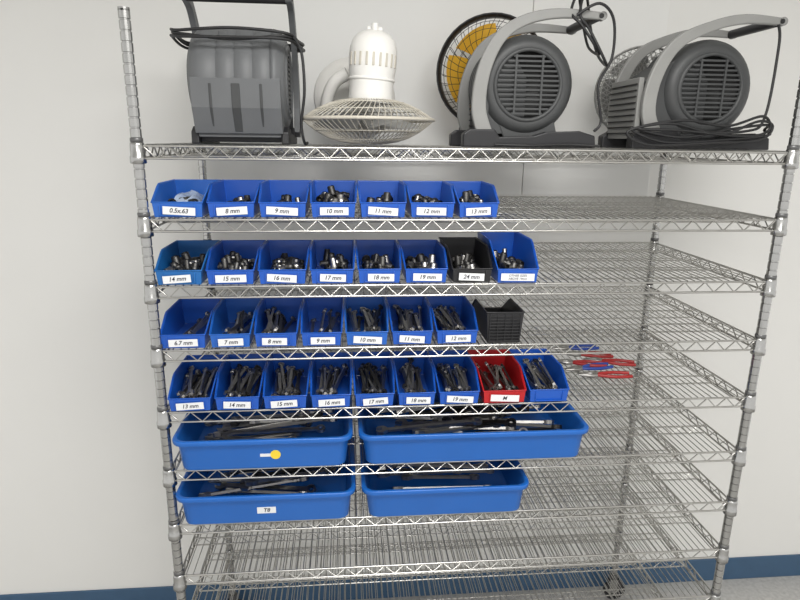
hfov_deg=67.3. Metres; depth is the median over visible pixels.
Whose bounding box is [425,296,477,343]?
storage bin
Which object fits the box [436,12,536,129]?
floor fan
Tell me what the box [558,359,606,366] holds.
pliers
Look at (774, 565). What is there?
baseboard
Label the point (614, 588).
wire shelving unit
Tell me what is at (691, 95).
air mover blower
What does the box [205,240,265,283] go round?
storage bin
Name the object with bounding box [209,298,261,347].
storage bin
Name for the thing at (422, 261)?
storage bin
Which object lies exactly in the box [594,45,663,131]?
floor fan
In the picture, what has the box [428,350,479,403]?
storage bin
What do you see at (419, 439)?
tub
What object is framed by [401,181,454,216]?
storage bin
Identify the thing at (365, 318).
storage bin
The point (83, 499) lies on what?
wall
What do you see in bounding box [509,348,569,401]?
storage bin
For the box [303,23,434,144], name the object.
desk fan
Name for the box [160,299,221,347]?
storage bin
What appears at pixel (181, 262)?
storage bin
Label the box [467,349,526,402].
storage bin
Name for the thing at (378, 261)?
storage bin
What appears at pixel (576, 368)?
pliers
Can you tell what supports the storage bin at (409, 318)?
on the wire shelving unit
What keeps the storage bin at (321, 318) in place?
on the wire shelving unit
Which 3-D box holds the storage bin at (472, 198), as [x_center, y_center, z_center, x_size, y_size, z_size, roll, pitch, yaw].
[0.209,-0.301,1.782,0.124,0.084,0.249,-1,15,-5]
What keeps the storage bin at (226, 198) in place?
on the wire shelving unit
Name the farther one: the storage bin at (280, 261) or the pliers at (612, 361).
the pliers at (612, 361)
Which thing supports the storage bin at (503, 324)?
on the wire shelving unit
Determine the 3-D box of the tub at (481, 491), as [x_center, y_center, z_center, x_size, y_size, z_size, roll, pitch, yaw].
[0.130,0.579,2.048,0.528,0.105,0.400,-1,15,-5]
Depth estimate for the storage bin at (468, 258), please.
1.78 m
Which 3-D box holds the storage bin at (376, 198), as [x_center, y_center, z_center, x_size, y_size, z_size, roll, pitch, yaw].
[-0.056,-0.298,1.759,0.138,0.084,0.250,-1,15,-5]
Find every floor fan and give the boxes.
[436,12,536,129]
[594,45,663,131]
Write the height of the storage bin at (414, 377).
0.084 m
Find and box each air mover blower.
[169,0,308,145]
[449,0,615,147]
[598,14,787,149]
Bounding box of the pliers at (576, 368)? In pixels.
[565,362,613,371]
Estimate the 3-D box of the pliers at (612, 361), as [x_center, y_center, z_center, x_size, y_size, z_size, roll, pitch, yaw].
[0.746,0.219,2.147,0.176,0.014,0.052,4,15,13]
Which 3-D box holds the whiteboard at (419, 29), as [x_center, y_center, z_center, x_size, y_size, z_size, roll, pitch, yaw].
[-0.134,-0.922,2.267,1.272,1.032,0.009,-1,15,-5]
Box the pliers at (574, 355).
[564,351,613,357]
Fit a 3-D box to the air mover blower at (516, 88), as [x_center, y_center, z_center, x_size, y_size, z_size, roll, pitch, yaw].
[0.405,-0.709,1.876,0.450,0.449,0.288,-1,15,-5]
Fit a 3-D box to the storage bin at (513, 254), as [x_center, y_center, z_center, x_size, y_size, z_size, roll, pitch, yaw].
[0.324,-0.137,1.831,0.132,0.110,0.279,-1,15,-5]
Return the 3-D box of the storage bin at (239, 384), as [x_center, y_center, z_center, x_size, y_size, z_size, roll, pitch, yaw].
[-0.481,0.248,1.850,0.137,0.084,0.250,-1,15,-5]
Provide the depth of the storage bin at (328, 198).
1.70 m
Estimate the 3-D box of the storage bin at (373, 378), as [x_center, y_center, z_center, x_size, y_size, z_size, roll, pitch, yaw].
[-0.085,0.243,1.885,0.128,0.084,0.249,-1,15,-5]
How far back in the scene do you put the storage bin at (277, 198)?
1.75 m
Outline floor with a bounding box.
[355,575,799,599]
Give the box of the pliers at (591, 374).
[578,371,632,378]
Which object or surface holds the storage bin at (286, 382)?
on the wire shelving unit
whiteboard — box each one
[189,0,532,193]
[522,0,669,194]
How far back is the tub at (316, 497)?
1.84 m
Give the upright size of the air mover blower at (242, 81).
0.425 m
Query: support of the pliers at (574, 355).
on the wire shelving unit
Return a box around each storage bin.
[150,179,219,216]
[154,240,219,284]
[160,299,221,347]
[167,354,226,410]
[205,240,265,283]
[206,180,266,216]
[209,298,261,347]
[214,354,269,409]
[254,298,303,346]
[258,180,311,216]
[258,240,311,283]
[263,353,312,408]
[301,297,343,345]
[309,240,354,283]
[310,180,356,216]
[310,352,351,407]
[344,297,388,344]
[352,351,394,405]
[355,240,401,282]
[357,180,406,216]
[385,296,432,343]
[391,351,435,404]
[397,240,447,282]
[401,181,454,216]
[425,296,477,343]
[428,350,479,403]
[439,237,492,282]
[444,181,499,216]
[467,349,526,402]
[472,298,524,342]
[477,232,538,282]
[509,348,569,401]
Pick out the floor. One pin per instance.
(782, 587)
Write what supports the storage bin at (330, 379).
on the wire shelving unit
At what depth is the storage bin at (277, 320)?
1.83 m
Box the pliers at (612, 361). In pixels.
[583,357,635,366]
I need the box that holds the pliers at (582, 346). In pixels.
[552,344,598,350]
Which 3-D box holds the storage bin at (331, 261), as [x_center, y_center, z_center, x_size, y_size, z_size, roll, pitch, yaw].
[-0.199,-0.115,1.785,0.132,0.089,0.250,-1,15,-5]
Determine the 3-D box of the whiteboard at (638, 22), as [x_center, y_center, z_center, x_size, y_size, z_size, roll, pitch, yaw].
[0.769,-0.932,2.345,0.534,1.032,0.009,-1,15,-5]
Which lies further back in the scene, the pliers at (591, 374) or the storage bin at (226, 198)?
the pliers at (591, 374)
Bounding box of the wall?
[0,0,799,594]
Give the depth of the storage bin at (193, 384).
1.81 m
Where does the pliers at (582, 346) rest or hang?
on the wire shelving unit
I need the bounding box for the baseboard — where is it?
[0,554,799,599]
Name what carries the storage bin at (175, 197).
on the wire shelving unit
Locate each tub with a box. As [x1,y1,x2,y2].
[172,383,352,469]
[175,435,355,524]
[357,385,588,463]
[359,437,528,516]
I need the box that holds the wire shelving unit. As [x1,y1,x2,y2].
[117,6,799,599]
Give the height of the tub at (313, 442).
0.105 m

